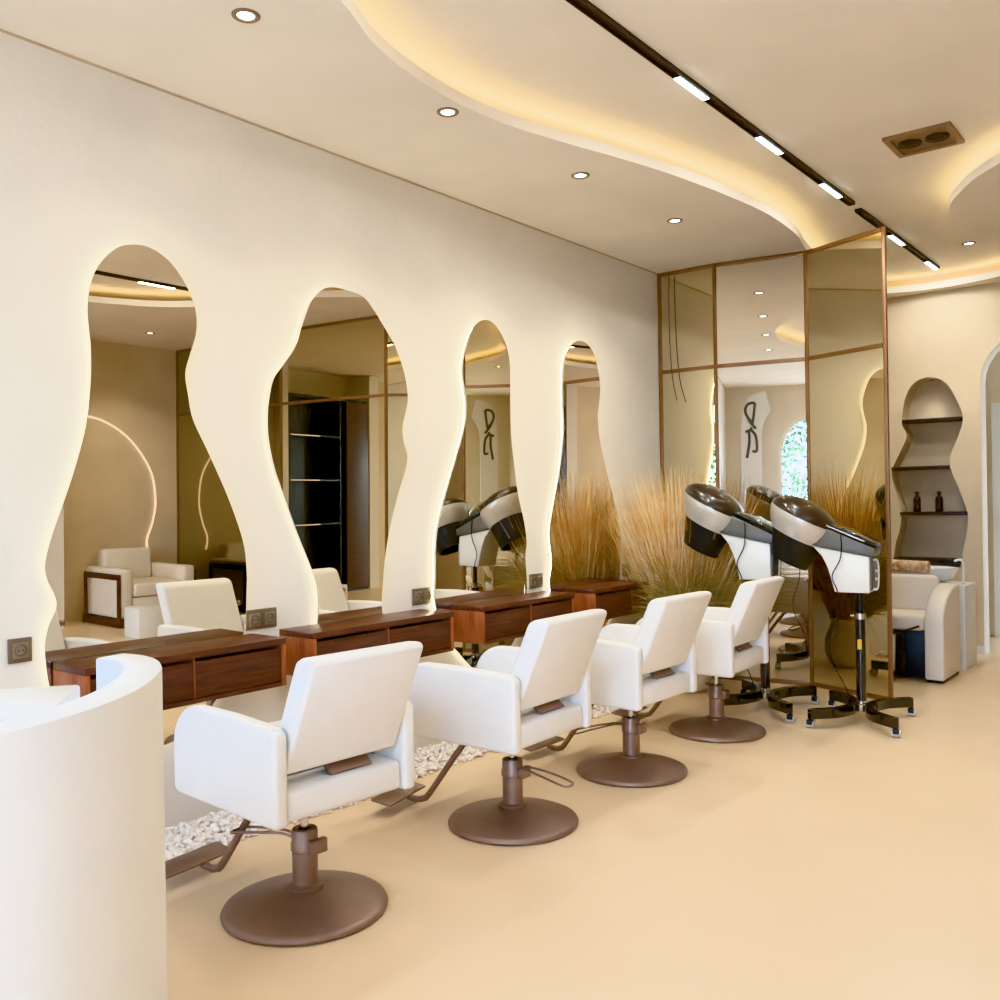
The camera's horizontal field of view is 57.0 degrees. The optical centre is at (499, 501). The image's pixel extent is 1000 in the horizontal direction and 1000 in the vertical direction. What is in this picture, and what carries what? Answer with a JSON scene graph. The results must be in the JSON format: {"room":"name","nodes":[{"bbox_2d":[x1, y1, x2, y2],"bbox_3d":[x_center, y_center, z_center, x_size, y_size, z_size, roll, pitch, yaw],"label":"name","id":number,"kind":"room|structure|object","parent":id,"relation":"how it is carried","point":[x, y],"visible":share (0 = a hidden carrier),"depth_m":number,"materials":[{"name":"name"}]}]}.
{"room":"salon","nodes":[
{"label":"salon","id":0,"kind":"room"},
{"bbox_2d":[0,32,660,827],"bbox_3d":[-0.701,-0.259,4.789,0.120,3.220,10.400,-1,0,39],"label":"wall","id":1,"kind":"structure","parent":0,"point":[255,222],"depth_m":4.20,"materials":[{"name":"paint"}]},
{"bbox_2d":[7,637,31,663],"bbox_3d":[-1.750,0.543,3.356,0.016,0.090,0.085,-1,0,39],"label":"wall socket","id":2,"kind":"object","parent":1,"relation":"attached to","point":[19,650],"visible":1,"depth_m":3.35,"materials":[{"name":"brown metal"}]},
{"bbox_2d":[44,244,246,745],"bbox_3d":[-1.420,-0.014,3.753,0.048,2.039,0.888,-1,0,39],"label":"wall mirror","id":3,"kind":"object","parent":1,"relation":"attached to","point":[145,550],"visible":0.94,"depth_m":3.70,"materials":[{"name":"clear glass"}]},
{"bbox_2d":[53,633,286,709],"bbox_3d":[-1.289,0.693,3.687,0.242,0.205,0.885,-1,0,39],"label":"console","id":4,"kind":"object","parent":1,"relation":"attached to","point":[195,672],"visible":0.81,"depth_m":3.69,"materials":[{"name":"red wood"}]},
{"bbox_2d":[246,607,276,630],"bbox_3d":[-1.084,0.533,4.187,0.016,0.090,0.165,-1,0,39],"label":"wall socket","id":5,"kind":"object","parent":1,"relation":"attached to","point":[265,617],"visible":0.99,"depth_m":4.18,"materials":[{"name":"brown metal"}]},
{"bbox_2d":[0,29,657,273],"bbox_3d":[-0.611,-1.727,4.827,0.010,0.006,10.200,-1,0,39],"label":"trim","id":6,"kind":"structure","parent":1,"relation":"attached to","point":[1,30],"depth_m":4.26,"materials":[{"name":"beige paint"}]},
{"bbox_2d":[267,287,407,623],"bbox_3d":[-0.781,-0.028,4.551,0.048,2.043,0.908,-1,0,39],"label":"wall mirror","id":7,"kind":"object","parent":1,"relation":"attached to","point":[337,405],"visible":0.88,"depth_m":4.53,"materials":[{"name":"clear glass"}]},
{"bbox_2d":[279,609,453,675],"bbox_3d":[-0.626,0.683,4.514,0.242,0.205,0.935,-1,0,39],"label":"console","id":8,"kind":"object","parent":1,"relation":"attached to","point":[434,629],"visible":0.67,"depth_m":4.42,"materials":[{"name":"red wood"}]},
{"bbox_2d":[412,587,431,605],"bbox_3d":[-0.422,0.516,5.012,0.016,0.090,0.150,-1,0,39],"label":"wall socket","id":9,"kind":"object","parent":1,"relation":"attached to","point":[420,596],"visible":1,"depth_m":5.00,"materials":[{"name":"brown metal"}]},
{"bbox_2d":[432,320,526,667],"bbox_3d":[-0.108,-0.042,5.384,0.054,2.053,0.881,-1,0,39],"label":"wall mirror","id":10,"kind":"object","parent":1,"relation":"attached to","point":[480,548],"visible":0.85,"depth_m":5.36,"materials":[{"name":"clear glass"}]},
{"bbox_2d":[0,0,999,297],"bbox_3d":[0.945,-1.783,3.578,4.000,0.055,10.200,-1,0,39],"label":"ceiling","id":11,"kind":"structure","parent":1,"relation":"attached to","point":[317,73],"depth_m":4.22,"materials":[{"name":"paint"}]},
{"bbox_2d":[231,8,259,23],"bbox_3d":[-0.902,-1.723,3.265,0.100,0.006,0.100,-1,0,39],"label":"recessed light","id":12,"kind":"object","parent":11,"relation":"in","point":[243,15],"visible":1,"depth_m":3.26,"materials":[{"name":"brown metal"}]},
{"bbox_2d":[437,107,458,116],"bbox_3d":[-0.232,-1.734,4.100,0.100,0.006,0.100,-1,0,39],"label":"recessed light","id":13,"kind":"object","parent":11,"relation":"in","point":[445,111],"visible":1,"depth_m":4.09,"materials":[{"name":"brown metal"}]},
{"bbox_2d":[571,172,589,178],"bbox_3d":[0.431,-1.744,4.927,0.100,0.006,0.100,-1,0,39],"label":"recessed light","id":14,"kind":"object","parent":11,"relation":"in","point":[578,175],"visible":1,"depth_m":4.93,"materials":[{"name":"brown metal"}]},
{"bbox_2d":[667,218,682,223],"bbox_3d":[1.094,-1.755,5.753,0.100,0.006,0.100,-1,0,39],"label":"recessed light","id":15,"kind":"object","parent":11,"relation":"in","point":[673,220],"visible":1,"depth_m":5.75,"materials":[{"name":"brown metal"}]},
{"bbox_2d":[451,591,574,644],"bbox_3d":[0.092,0.671,5.409,0.242,0.205,0.890,-1,0,39],"label":"console","id":16,"kind":"object","parent":1,"relation":"attached to","point":[485,621],"visible":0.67,"depth_m":5.18,"materials":[{"name":"red wood"}]},
{"bbox_2d":[529,573,542,588],"bbox_3d":[0.232,0.502,5.827,0.016,0.090,0.140,-1,0,39],"label":"wall socket","id":17,"kind":"object","parent":1,"relation":"attached to","point":[535,580],"visible":1,"depth_m":5.82,"materials":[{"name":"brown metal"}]},
{"bbox_2d":[547,341,620,627],"bbox_3d":[0.577,-0.054,6.242,0.050,2.053,0.889,-1,0,39],"label":"wall mirror","id":18,"kind":"object","parent":1,"relation":"attached to","point":[577,560],"visible":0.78,"depth_m":6.18,"materials":[{"name":"clear glass"}]},
{"bbox_2d":[563,578,652,619],"bbox_3d":[0.807,0.660,6.300,0.242,0.205,0.955,-1,0,39],"label":"console","id":19,"kind":"object","parent":1,"relation":"attached to","point":[609,596],"visible":0.55,"depth_m":6.07,"materials":[{"name":"red wood"}]},
{"bbox_2d":[622,564,629,576],"bbox_3d":[0.918,0.500,6.683,0.016,0.090,0.095,-1,0,39],"label":"wall socket","id":20,"kind":"object","parent":1,"relation":"attached to","point":[623,574],"visible":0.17,"depth_m":6.66,"materials":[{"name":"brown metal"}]},
{"bbox_2d":[166,636,999,999],"bbox_3d":[2.502,1.340,3.459,6.700,0.080,12.300,-1,0,39],"label":"floor","id":21,"kind":"structure","parent":0,"point":[843,858],"depth_m":3.28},
{"bbox_2d":[0,653,166,999],"bbox_3d":[-1.407,0.853,1.193,1.007,1.020,2.056,-1,0,39],"label":"reception desk","id":22,"kind":"object","parent":21,"relation":"on","point":[83,881],"depth_m":1.46,"materials":[{"name":"white paint"}]},
{"bbox_2d":[0,685,79,721],"bbox_3d":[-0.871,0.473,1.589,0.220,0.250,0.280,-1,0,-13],"label":"countertop","id":23,"kind":"structure","parent":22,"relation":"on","point":[14,702],"depth_m":1.63,"materials":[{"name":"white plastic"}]},
{"bbox_2d":[165,641,422,946],"bbox_3d":[-0.741,0.911,3.170,0.925,0.883,0.594,-1,0,43],"label":"chair","id":24,"kind":"object","parent":21,"relation":"on","point":[344,735],"visible":0.99,"depth_m":2.94,"materials":[{"name":"white leather"}]},
{"bbox_2d":[270,720,281,725],"bbox_3d":[-0.757,0.850,3.204,0.469,0.064,0.457,-1,0,43],"label":"seat cushion","id":25,"kind":"object","parent":24,"relation":"on","point":[278,723],"depth_m":3.40,"materials":[{"name":"white leather"}]},
{"bbox_2d":[165,705,618,860],"bbox_3d":[-0.490,1.332,4.577,0.443,0.045,4.226,-1,0,40],"label":"pebble bed","id":26,"kind":"object","parent":21,"relation":"on","point":[184,833],"visible":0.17,"depth_m":3.84,"materials":[{"name":"white gravel"}]},
{"bbox_2d":[371,609,606,845],"bbox_3d":[-0.056,0.900,3.940,0.926,0.883,0.611,-1,0,38],"label":"chair","id":27,"kind":"object","parent":21,"relation":"on","point":[515,699],"visible":0.95,"depth_m":3.72,"materials":[{"name":"white leather"}]},
{"bbox_2d":[523,591,711,787],"bbox_3d":[0.553,0.890,4.645,0.915,0.883,0.594,-1,0,41],"label":"chair","id":28,"kind":"object","parent":21,"relation":"on","point":[634,667],"visible":0.89,"depth_m":4.38,"materials":[{"name":"white leather"}]},
{"bbox_2d":[582,460,779,692],"bbox_3d":[1.315,0.501,6.183,1.161,1.635,1.150,-1,0,39],"label":"ornamental grass","id":29,"kind":"object","parent":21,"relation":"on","point":[663,559],"depth_m":6.27,"materials":[{"name":"beige plant"}]},
{"bbox_2d":[611,576,783,742],"bbox_3d":[1.142,0.880,5.390,0.917,0.883,0.594,-1,0,37],"label":"chair","id":30,"kind":"object","parent":21,"relation":"on","point":[733,640],"visible":0.73,"depth_m":5.12,"materials":[{"name":"white leather"}]},
{"bbox_2d":[683,483,818,722],"bbox_3d":[1.558,0.594,5.887,0.772,1.442,0.634,-1,0,33],"label":"hair dryer","id":31,"kind":"object","parent":21,"relation":"on","point":[748,536],"visible":0.72,"depth_m":5.80,"materials":[{"name":"grey plastic"}]},
{"bbox_2d":[683,483,743,557],"bbox_3d":[1.391,0.122,5.990,0.391,0.493,0.417,-1,0,39],"label":"hood","id":32,"kind":"object","parent":31,"relation":"attached to","point":[711,506],"depth_m":5.86,"materials":[{"name":"black plastic"}]},
{"bbox_2d":[657,226,893,698],"bbox_3d":[1.948,-0.230,6.602,1.723,3.078,0.228,-1,0,42],"label":"wall","id":33,"kind":"structure","parent":21,"relation":"on","point":[780,361],"depth_m":6.55,"materials":[{"name":"gold metal"}]},
{"bbox_2d":[668,274,676,399],"bbox_3d":[1.307,-1.246,6.966,0.014,0.971,0.077,-1,0,-30],"label":"hanging cable","id":34,"kind":"object","parent":33,"relation":"hanging from","point":[668,274],"visible":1,"depth_m":6.99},
{"bbox_2d":[770,495,915,737],"bbox_3d":[2.021,0.631,5.520,0.772,1.352,0.634,-1,0,32],"label":"hair dryer","id":35,"kind":"object","parent":21,"relation":"on","point":[802,529],"visible":1,"depth_m":5.43,"materials":[{"name":"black plastic"}]},
{"bbox_2d":[770,495,835,569],"bbox_3d":[1.853,0.189,5.620,0.391,0.462,0.418,-1,0,39],"label":"hood","id":36,"kind":"object","parent":35,"relation":"attached to","point":[802,529],"depth_m":5.49,"materials":[{"name":"black plastic"}]},
{"bbox_2d":[892,574,959,683],"bbox_3d":[2.955,0.928,6.965,0.870,0.730,0.636,-1,0,39],"label":"chair","id":37,"kind":"object","parent":21,"relation":"on","point":[925,610],"visible":0.51,"depth_m":6.68,"materials":[{"name":"beige leather"}]},
{"bbox_2d":[892,608,924,630],"bbox_3d":[2.934,0.878,6.940,0.600,0.110,0.440,-1,0,39],"label":"seat cushion","id":38,"kind":"object","parent":37,"relation":"on","point":[902,618],"depth_m":6.68,"materials":[{"name":"beige leather"}]},
{"bbox_2d":[891,559,929,572],"bbox_3d":[3.152,0.504,7.234,0.410,0.103,0.104,-1,0,39],"label":"rolled towel","id":39,"kind":"object","parent":37,"relation":"on","point":[916,566],"visible":0.66,"depth_m":7.15,"materials":[{"name":"beige fabric"}]},
{"bbox_2d":[892,559,976,669],"bbox_3d":[3.333,0.867,7.373,0.790,0.840,0.424,-1,0,39],"label":"basin","id":40,"kind":"object","parent":21,"relation":"on","point":[967,590],"visible":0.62,"depth_m":7.13,"materials":[{"name":"white ceramic"}]},
{"bbox_2d":[954,559,964,583],"bbox_3d":[3.571,0.543,7.149,0.080,0.200,0.033,-1,0,19],"label":"faucet","id":41,"kind":"object","parent":40,"relation":"on","point":[963,563],"depth_m":7.14,"materials":[{"name":"white ceramic"}]},
{"bbox_2d":[353,0,999,281],"bbox_3d":[2.449,-1.969,3.459,6.700,0.100,12.300,-1,0,39],"label":"ceiling","id":42,"kind":"structure","parent":0,"point":[825,80],"depth_m":4.18,"materials":[{"name":"paint"}]},
{"bbox_2d":[565,0,854,205],"bbox_3d":[0.743,-1.877,4.008,0.044,0.028,4.820,-1,0,39],"label":"recessed light","id":43,"kind":"object","parent":42,"relation":"in","point":[586,7],"visible":1,"depth_m":4.17,"materials":[{"name":"black metal"}]},
{"bbox_2d":[674,77,708,100],"bbox_3d":[0.868,-1.867,4.164,0.030,0.003,0.284,-1,0,39],"label":"diffuser","id":44,"kind":"object","parent":43,"relation":"attached to","point":[687,82],"depth_m":4.15,"materials":[{"name":"white plastic"}]},
{"bbox_2d":[755,137,782,154],"bbox_3d":[1.422,-1.875,4.854,0.030,0.003,0.294,-1,0,39],"label":"diffuser","id":45,"kind":"object","parent":43,"relation":"attached to","point":[768,142],"depth_m":4.85,"materials":[{"name":"white plastic"}]},
{"bbox_2d":[820,184,841,197],"bbox_3d":[2.010,-1.885,5.588,0.030,0.003,0.314,-1,0,39],"label":"diffuser","id":46,"kind":"object","parent":43,"relation":"attached to","point":[830,188],"depth_m":5.59,"materials":[{"name":"white plastic"}]},
{"bbox_2d":[855,208,939,269],"bbox_3d":[2.975,-1.913,6.807,0.044,0.028,2.020,-1,0,39],"label":"recessed light","id":47,"kind":"object","parent":42,"relation":"in","point":[861,212],"visible":1,"depth_m":6.68,"materials":[{"name":"black metal"}]},
{"bbox_2d":[888,235,904,245],"bbox_3d":[2.888,-1.899,6.698,0.030,0.003,0.324,-1,0,39],"label":"diffuser","id":48,"kind":"object","parent":47,"relation":"attached to","point":[896,238],"depth_m":6.69,"materials":[{"name":"white plastic"}]},
{"bbox_2d":[924,262,937,269],"bbox_3d":[3.498,-1.909,7.458,0.030,0.003,0.314,-1,0,39],"label":"diffuser","id":49,"kind":"object","parent":47,"relation":"attached to","point":[933,265],"depth_m":7.45,"materials":[{"name":"white plastic"}]},
{"bbox_2d":[882,121,964,157],"bbox_3d":[2.238,-1.907,4.860,0.330,0.018,0.320,-1,0,39],"label":"recessed light","id":50,"kind":"object","parent":42,"relation":"in","point":[942,135],"visible":1,"depth_m":4.85,"materials":[{"name":"brown metal"}]},
{"bbox_2d":[898,139,921,148],"bbox_3d":[2.185,-1.904,4.902,0.116,0.010,0.116,-1,0,39],"label":"grille","id":51,"kind":"object","parent":50,"relation":"attached to","point":[904,143],"depth_m":4.89,"materials":[{"name":"brown metal"}]},
{"bbox_2d":[925,132,949,142],"bbox_3d":[2.291,-1.906,4.817,0.116,0.010,0.116,-1,0,39],"label":"grille","id":52,"kind":"object","parent":50,"relation":"attached to","point":[933,137],"depth_m":4.80,"materials":[{"name":"brown metal"}]},
{"bbox_2d":[961,241,975,245],"bbox_3d":[3.516,-1.933,6.898,0.100,0.006,0.100,-1,0,39],"label":"recessed light","id":53,"kind":"object","parent":42,"relation":"in","point":[970,242],"visible":1,"depth_m":6.90,"materials":[{"name":"brown metal"}]},
{"bbox_2d":[887,265,999,653],"bbox_3d":[5.197,-0.353,6.852,6.740,3.220,0.200,-1,0,39],"label":"wall","id":54,"kind":"structure","parent":0,"point":[951,336],"depth_m":7.79,"materials":[{"name":"beige paint"}]},
{"bbox_2d":[891,465,949,470],"bbox_3d":[3.701,-0.293,8.045,0.472,0.027,0.212,-1,0,39],"label":"niche shelf","id":55,"kind":"object","parent":54,"relation":"attached to","point":[942,466],"visible":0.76,"depth_m":7.98,"materials":[{"name":"brown wood"}]},
{"bbox_2d":[893,557,961,562],"bbox_3d":[3.746,0.507,8.019,0.555,0.027,0.212,-1,0,39],"label":"niche shelf","id":56,"kind":"object","parent":54,"relation":"attached to","point":[930,559],"visible":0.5,"depth_m":7.95,"materials":[{"name":"brown wood"}]},
{"bbox_2d":[902,416,962,423],"bbox_3d":[3.770,-0.704,7.984,0.477,0.027,0.212,-1,0,39],"label":"niche shelf","id":57,"kind":"object","parent":54,"relation":"attached to","point":[957,418],"visible":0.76,"depth_m":7.93,"materials":[{"name":"brown wood"}]},
{"bbox_2d":[898,379,967,565],"bbox_3d":[3.783,-0.271,8.141,0.880,2.100,0.040,-1,0,39],"label":"wall niche","id":58,"kind":"object","parent":54,"relation":"attached to","point":[932,444],"depth_m":8.09,"materials":[{"name":"beige paint"}]},
{"bbox_2d":[900,511,967,514],"bbox_3d":[3.783,0.103,7.985,0.535,0.027,0.212,-1,0,39],"label":"niche shelf","id":59,"kind":"object","parent":54,"relation":"attached to","point":[956,512],"visible":0.74,"depth_m":7.90,"materials":[{"name":"brown wood"}]},
{"bbox_2d":[913,492,920,511],"bbox_3d":[3.657,0.002,8.066,0.062,0.178,0.062,-1,0,39],"label":"bottle","id":60,"kind":"object","parent":59,"relation":"on","point":[916,500],"visible":1,"depth_m":8.04,"materials":[{"name":"brown glass"}]},
{"bbox_2d":[935,491,942,511],"bbox_3d":[3.797,0.000,7.954,0.062,0.178,0.062,-1,0,39],"label":"bottle","id":61,"kind":"object","parent":59,"relation":"on","point":[939,499],"visible":1,"depth_m":7.93,"materials":[{"name":"brown glass"}]},
{"bbox_2d":[977,646,983,654],"bbox_3d":[3.328,1.252,8.236,1.812,0.070,0.012,-1,0,39],"label":"baseboard","id":62,"kind":"structure","parent":54,"relation":"attached to","point":[980,649],"depth_m":7.68,"materials":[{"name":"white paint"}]},
{"bbox_2d":[949,153,999,238],"bbox_3d":[2.398,-1.806,1.715,4.400,0.055,9.112,-1,0,39],"label":"ceiling","id":63,"kind":"structure","parent":0,"point":[974,203],"depth_m":5.46,"materials":[{"name":"paint"}]},
{"bbox_2d":[985,351,999,636],"bbox_3d":[5.113,-0.352,8.266,4.200,3.220,0.100,-1,0,39],"label":"door frame","id":64,"kind":"structure","parent":0,"point":[992,384],"depth_m":8.62,"materials":[{"name":"beige paint"}]},
{"bbox_2d":[991,403,999,637],"bbox_3d":[5.020,0.170,8.219,1.100,2.180,0.100,-1,0,39],"label":"door","id":65,"kind":"structure","parent":64,"relation":"in","point":[995,407],"depth_m":8.54,"materials":[{"name":"white paint"}]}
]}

